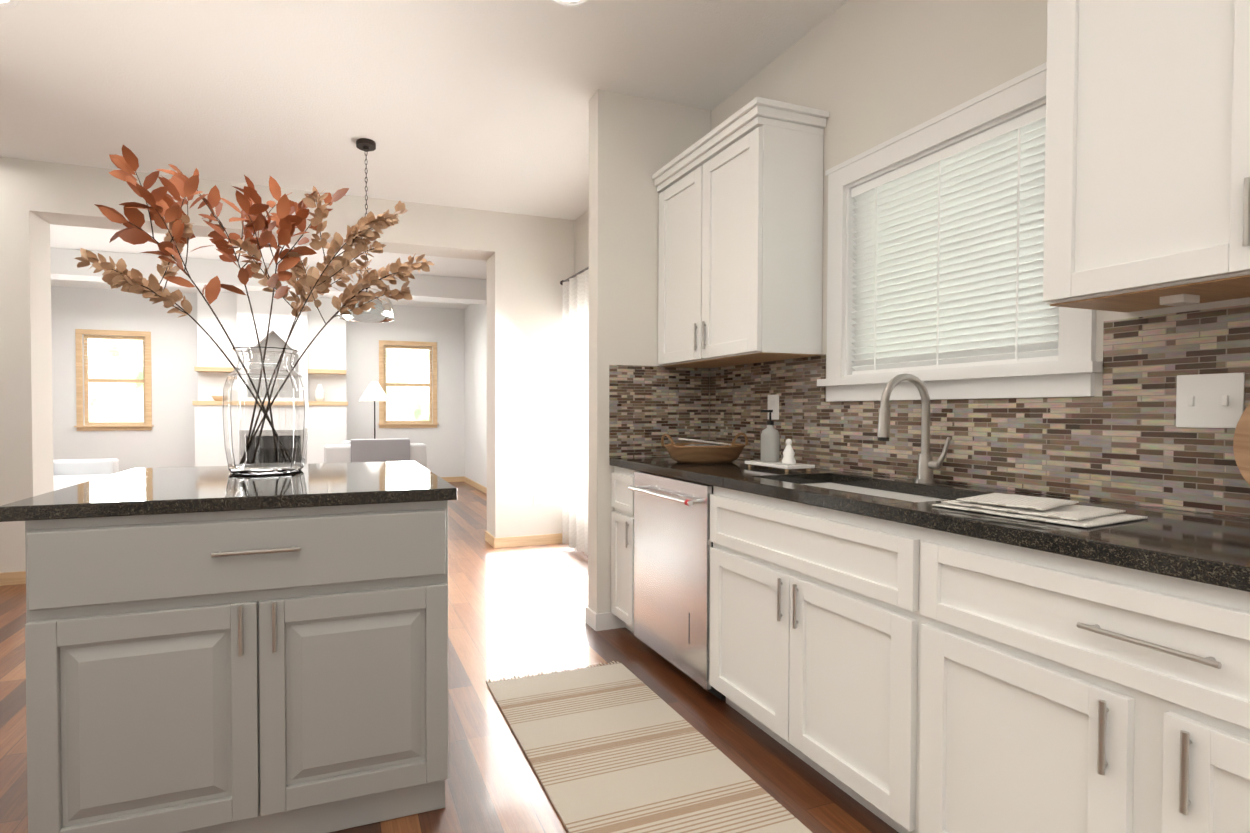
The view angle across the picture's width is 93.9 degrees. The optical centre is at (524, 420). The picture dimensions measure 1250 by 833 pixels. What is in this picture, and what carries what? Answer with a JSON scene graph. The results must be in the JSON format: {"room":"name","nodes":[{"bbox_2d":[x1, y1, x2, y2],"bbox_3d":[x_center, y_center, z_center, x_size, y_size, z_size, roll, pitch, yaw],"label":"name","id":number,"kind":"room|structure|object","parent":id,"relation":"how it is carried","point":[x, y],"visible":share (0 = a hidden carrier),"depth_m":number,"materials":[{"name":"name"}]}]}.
{"room":"kitchen","nodes":[
{"label":"kitchen","id":0,"kind":"room"},
{"bbox_2d":[51,286,464,476],"bbox_3d":[-4.104,-0.409,8.600,6.507,2.860,0.120,0,1,-18],"label":"wall","id":1,"kind":"structure","parent":0,"point":[168,440],"depth_m":8.26,"materials":[{"name":"paint"}]},
{"bbox_2d":[74,329,153,430],"bbox_3d":[-5.706,-0.564,8.032,0.930,1.390,0.135,0,1,-18],"label":"window","id":2,"kind":"structure","parent":1,"relation":"in","point":[146,380],"depth_m":8.02,"materials":[{"name":"brown wood"}]},
{"bbox_2d":[378,340,438,427],"bbox_3d":[-1.869,-0.586,9.279,0.960,1.390,0.135,0,1,-18],"label":"window","id":3,"kind":"structure","parent":1,"relation":"in","point":[383,346],"depth_m":9.29,"materials":[{"name":"brown wood"}]},
{"bbox_2d":[440,476,463,481],"bbox_3d":[-4.081,0.980,8.556,6.504,0.085,0.017,0,1,-18],"label":"baseboard","id":4,"kind":"structure","parent":1,"relation":"attached to","point":[449,479],"depth_m":9.50,"materials":[{"name":"beige wood"}]},
{"bbox_2d":[0,157,573,572],"bbox_3d":[-2.696,-0.335,4.264,6.507,2.860,0.300,0,1,-18],"label":"wall","id":5,"kind":"structure","parent":0,"point":[529,259],"depth_m":4.66,"materials":[{"name":"paint"}]},
{"bbox_2d":[0,571,25,585],"bbox_3d":[-4.530,1.066,3.525,2.540,0.085,0.011,0,1,-18],"label":"baseboard","id":6,"kind":"structure","parent":5,"relation":"attached to","point":[12,578],"depth_m":3.87,"materials":[{"name":"beige wood"}]},
{"bbox_2d":[485,531,493,541],"bbox_3d":[-0.014,1.035,5.326,0.716,0.085,0.013,0,1,-18],"label":"baseboard","id":7,"kind":"structure","parent":5,"relation":"attached to","point":[488,537],"depth_m":5.10,"materials":[{"name":"beige wood"}]},
{"bbox_2d":[493,533,561,547],"bbox_3d":[0.088,1.040,5.025,0.723,0.085,0.011,0,1,-18],"label":"baseboard","id":8,"kind":"structure","parent":5,"relation":"attached to","point":[530,540],"depth_m":5.00,"materials":[{"name":"beige wood"}]},
{"bbox_2d":[0,0,847,308],"bbox_3d":[-2.277,-1.783,2.955,6.750,0.080,11.940,0,1,-18],"label":"ceiling","id":9,"kind":"structure","parent":0,"point":[476,104],"depth_m":2.99,"materials":[{"name":"white paint"}]},
{"bbox_2d":[0,0,18,7],"bbox_3d":[-2.157,-1.727,2.312,0.196,0.009,0.196,0,1,-18],"label":"recessed light","id":10,"kind":"object","parent":9,"relation":"in","point":[9,3],"visible":1,"depth_m":2.38,"materials":[{"name":"white"}]},
{"bbox_2d":[50,248,486,304],"bbox_3d":[-3.451,-1.668,6.572,6.504,0.267,0.300,0,1,-18],"label":"beam","id":11,"kind":"structure","parent":9,"relation":"attached to","point":[203,272],"depth_m":6.46,"materials":[{"name":"paint"}]},
{"bbox_2d":[338,138,394,322],"bbox_3d":[-0.996,-1.201,3.634,0.344,1.104,0.344,0,1,-18],"label":"pendant light","id":12,"kind":"object","parent":9,"relation":"hanging from","point":[365,144],"visible":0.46,"depth_m":3.62,"materials":[{"name":"brown metal"}]},
{"bbox_2d":[551,0,588,6],"bbox_3d":[0.189,-1.726,2.306,0.196,0.009,0.196,0,1,-18],"label":"recessed light","id":13,"kind":"object","parent":9,"relation":"in","point":[569,3],"visible":1,"depth_m":2.38,"materials":[{"name":"white plastic"}]},
{"bbox_2d":[0,482,898,832],"bbox_3d":[-2.277,1.157,3.006,6.750,0.080,11.940,0,1,-18],"label":"floor","id":14,"kind":"structure","parent":0,"point":[518,610],"depth_m":2.40,"materials":[{"name":"brown wood"}]},
{"bbox_2d":[53,458,118,490],"bbox_3d":[-4.847,0.622,5.632,0.950,0.900,2.000,0,1,-18],"label":"sofa","id":15,"kind":"object","parent":14,"relation":"on","point":[69,472],"visible":0.06,"depth_m":6.41,"materials":[{"name":"fabric"}]},
{"bbox_2d":[0,461,456,832],"bbox_3d":[-0.848,0.661,1.940,1.075,0.948,0.962,0,1,-18],"label":"kitchen island","id":16,"kind":"object","parent":14,"relation":"on","point":[216,649],"visible":1,"depth_m":1.50,"materials":[{"name":"grey wood"}]},
{"bbox_2d":[75,145,433,473],"bbox_3d":[-0.938,-0.394,2.143,1.250,1.154,0.581,0,1,-18],"label":"arrangement","id":17,"kind":"object","parent":16,"relation":"on","point":[265,413],"visible":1,"depth_m":2.06,"materials":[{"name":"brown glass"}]},
{"bbox_2d":[192,290,347,466],"bbox_3d":[-3.599,-0.402,8.279,2.030,2.857,0.797,0,1,-18],"label":"fireplace","id":18,"kind":"object","parent":14,"relation":"on","point":[327,416],"visible":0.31,"depth_m":8.21,"materials":[{"name":"white paint"}]},
{"bbox_2d":[211,396,222,400],"bbox_3d":[-4.265,-0.316,8.066,0.220,0.070,0.220,0,1,-18],"label":"bowl","id":19,"kind":"object","parent":18,"relation":"on","point":[217,398],"visible":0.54,"depth_m":7.99,"materials":[{"name":"brown wood"}]},
{"bbox_2d":[315,384,324,400],"bbox_3d":[-3.010,-0.413,8.472,0.140,0.250,0.140,0,1,-18],"label":"vase","id":20,"kind":"object","parent":18,"relation":"on","point":[319,394],"visible":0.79,"depth_m":8.43,"materials":[{"name":"white ceramic"}]},
{"bbox_2d":[326,358,330,368],"bbox_3d":[-2.892,-0.843,8.524,0.068,0.169,0.070,0,1,-18],"label":"candle","id":21,"kind":"object","parent":18,"relation":"on","point":[328,363],"visible":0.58,"depth_m":8.49,"materials":[{"name":"white wax"}]},
{"bbox_2d":[359,382,389,438],"bbox_3d":[-2.100,0.240,8.095,0.430,1.580,0.430,0,1,-18],"label":"floor lamp","id":22,"kind":"object","parent":14,"relation":"on","point":[374,391],"visible":0.62,"depth_m":7.98,"materials":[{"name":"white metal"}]},
{"bbox_2d":[324,441,426,468],"bbox_3d":[-1.922,0.642,7.408,1.210,0.800,0.870,0,1,-18],"label":"sofa","id":23,"kind":"object","parent":14,"relation":"on","point":[342,453],"visible":0.17,"depth_m":6.89,"materials":[{"name":"fabric"}]},
{"bbox_2d":[350,438,409,462],"bbox_3d":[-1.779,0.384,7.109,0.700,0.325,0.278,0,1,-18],"label":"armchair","id":24,"kind":"object","parent":23,"relation":"on","point":[381,450],"visible":0.92,"depth_m":6.98,"materials":[{"name":"fabric"}]},
{"bbox_2d":[486,661,811,832],"bbox_3d":[0.704,1.148,0.827,0.635,0.008,3.715,0,1,-18],"label":"rug","id":25,"kind":"object","parent":14,"relation":"on","point":[615,748],"visible":0.98,"depth_m":1.90,"materials":[{"name":"beige fabric"}]},
{"bbox_2d":[609,373,1249,832],"bbox_3d":[1.375,0.499,1.177,0.678,1.297,4.186,0,1,-18],"label":"base cabinets","id":26,"kind":"object","parent":14,"relation":"on","point":[899,655],"depth_m":1.39,"materials":[{"name":"white wood"}]},
{"bbox_2d":[628,471,725,699],"bbox_3d":[0.885,0.683,2.641,0.648,0.864,0.591,0,1,-18],"label":"dishwasher","id":27,"kind":"object","parent":26,"relation":"in","point":[671,543],"depth_m":2.50,"materials":[{"name":"silver metal"}]},
{"bbox_2d":[661,433,747,463],"bbox_3d":[0.879,0.129,2.804,0.446,0.141,0.290,0,1,-18],"label":"wooden bowl","id":28,"kind":"object","parent":26,"relation":"on","point":[706,452],"visible":1,"depth_m":2.70,"materials":[{"name":"wood"}]},
{"bbox_2d":[745,460,814,471],"bbox_3d":[1.092,0.192,2.475,0.140,0.026,0.260,0,1,-18],"label":"soap tray","id":29,"kind":"object","parent":26,"relation":"on","point":[786,467],"visible":0.98,"depth_m":2.39,"materials":[{"name":"white stone"}]},
{"bbox_2d":[761,410,779,461],"bbox_3d":[1.073,0.064,2.519,0.083,0.226,0.076,0,1,-18],"label":"soap bottle","id":30,"kind":"object","parent":29,"relation":"on","point":[770,440],"visible":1,"depth_m":2.49,"materials":[{"name":"grey ceramic"}]},
{"bbox_2d":[782,439,795,463],"bbox_3d":[1.110,0.126,2.416,0.056,0.105,0.055,0,1,-18],"label":"figurine","id":31,"kind":"object","parent":29,"relation":"on","point":[788,454],"visible":1,"depth_m":2.40,"materials":[{"name":"white ceramic"}]},
{"bbox_2d":[877,373,950,483],"bbox_3d":[1.318,0.026,1.954,0.243,0.377,0.109,0,1,-18],"label":"faucet","id":32,"kind":"object","parent":26,"relation":"on","point":[926,464],"depth_m":1.98,"materials":[{"name":"silver metal"}]},
{"bbox_2d":[609,456,1249,591],"bbox_3d":[1.395,0.248,1.176,0.623,0.040,4.182,0,1,-18],"label":"countertop","id":33,"kind":"structure","parent":26,"relation":"on","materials":[{"name":"black stone"}]},
{"bbox_2d":[932,493,1147,527],"bbox_3d":[1.250,0.205,1.412,0.274,0.036,0.311,0,1,-24],"label":"dish towel","id":34,"kind":"object","parent":26,"relation":"on","point":[1058,511],"visible":1,"depth_m":1.35,"materials":[{"name":"beige fabric"}]},
{"bbox_2d":[1233,404,1249,485],"bbox_3d":[1.677,0.007,1.126,0.114,0.441,0.376,0,1,-18],"label":"cutting board","id":35,"kind":"object","parent":26,"relation":"on","point":[1241,444],"visible":1,"depth_m":1.28,"materials":[{"name":"brown wood"}]},
{"bbox_2d":[588,89,710,613],"bbox_3d":[0.701,-0.317,3.210,0.697,2.860,0.115,0,1,-18],"label":"wall","id":36,"kind":"structure","parent":0,"point":[636,143],"depth_m":3.09,"materials":[{"name":"paint"}]},
{"bbox_2d":[585,606,621,624],"bbox_3d":[0.667,1.067,3.293,0.692,0.090,0.012,0,1,-18],"label":"baseboard","id":37,"kind":"structure","parent":36,"relation":"attached to","point":[601,621],"depth_m":3.08,"materials":[{"name":"white wood"}]},
{"bbox_2d":[464,0,1249,518],"bbox_3d":[0.857,-0.331,4.061,0.120,2.860,11.820,0,1,-18],"label":"wall","id":38,"kind":"structure","parent":0,"point":[867,74],"depth_m":2.24,"materials":[{"name":"paint"}]},
{"bbox_2d":[464,476,486,493],"bbox_3d":[-0.319,0.998,7.482,0.011,0.085,4.303,0,1,-18],"label":"baseboard","id":39,"kind":"structure","parent":38,"relation":"attached to","point":[467,480],"depth_m":8.77,"materials":[{"name":"beige wood"}]},
{"bbox_2d":[560,267,588,555],"bbox_3d":[0.634,-0.074,4.280,0.171,2.279,1.665,0,1,-18],"label":"curtain","id":40,"kind":"object","parent":38,"relation":"hanging from","point":[575,423],"visible":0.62,"depth_m":4.77,"materials":[{"name":"white fabric"}]},
{"bbox_2d":[652,97,828,367],"bbox_3d":[0.999,-0.810,2.802,0.376,1.039,0.822,0,1,-18],"label":"upper cabinet","id":41,"kind":"object","parent":38,"relation":"attached to","point":[740,241],"visible":1,"depth_m":2.50,"materials":[{"name":"white wood"}]},
{"bbox_2d":[609,304,1249,517],"bbox_3d":[1.401,-0.020,1.178,0.630,0.494,4.190,0,1,-18],"label":"tile backsplash","id":42,"kind":"structure","parent":38,"relation":"attached to","point":[1123,438],"depth_m":1.77,"materials":[{"name":"tile"}]},
{"bbox_2d":[768,394,778,419],"bbox_3d":[1.200,-0.067,2.777,0.006,0.120,0.073,0,1,-18],"label":"outlet","id":43,"kind":"object","parent":42,"relation":"attached to","point":[773,402],"visible":0.94,"depth_m":2.77,"materials":[{"name":"white plastic"}]},
{"bbox_2d":[1176,372,1244,427],"bbox_3d":[1.649,-0.049,1.388,0.012,0.130,0.113,0,1,-18],"label":"light switch","id":44,"kind":"object","parent":42,"relation":"attached to","point":[1209,400],"visible":0.88,"depth_m":1.39,"materials":[{"name":"white plastic"}]},
{"bbox_2d":[817,62,1102,400],"bbox_3d":[1.485,-0.569,2.043,0.170,0.985,0.950,0,1,-18],"label":"window","id":45,"kind":"structure","parent":38,"relation":"in","point":[1073,369],"depth_m":1.99,"materials":[{"name":"white wood"}]},
{"bbox_2d":[851,105,1058,374],"bbox_3d":[1.487,-0.569,2.043,0.050,0.768,0.732,0,1,-18],"label":"window blinds","id":46,"kind":"object","parent":45,"relation":"attached to","point":[949,252],"visible":0.75,"depth_m":1.99,"materials":[{"name":"white plastic"}]},
{"bbox_2d":[1043,0,1249,311],"bbox_3d":[1.576,-0.778,1.089,0.337,0.984,0.822,0,1,-18],"label":"upper cabinet","id":47,"kind":"object","parent":38,"relation":"attached to","point":[1147,174],"visible":1,"depth_m":1.24,"materials":[{"name":"white wood"}]},
{"bbox_2d":[1160,294,1199,305],"bbox_3d":[1.497,-0.276,1.315,0.060,0.018,0.040,0,1,-18],"label":"sensor","id":48,"kind":"object","parent":47,"relation":"attached to","point":[1179,299],"visible":1,"depth_m":1.30,"materials":[{"name":"white plastic"}]},
{"label":"outside","id":49,"kind":"structure","parent":0,"visible":0},
{"bbox_2d":[89,339,143,421],"bbox_3d":[-5.856,-0.572,8.491,2.350,2.850,0.001,0,1,-18],"label":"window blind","id":50,"kind":"structure","parent":49,"point":[115,402],"depth_m":8.45,"materials":[{"name":"white"}]},
{"bbox_2d":[386,348,428,420],"bbox_3d":[-2.018,-0.593,9.737,2.380,2.850,0.001,0,1,-18],"label":"glow far right","id":51,"kind":"structure","parent":49,"point":[399,398],"depth_m":9.75,"materials":[{"name":"white"}]}
]}

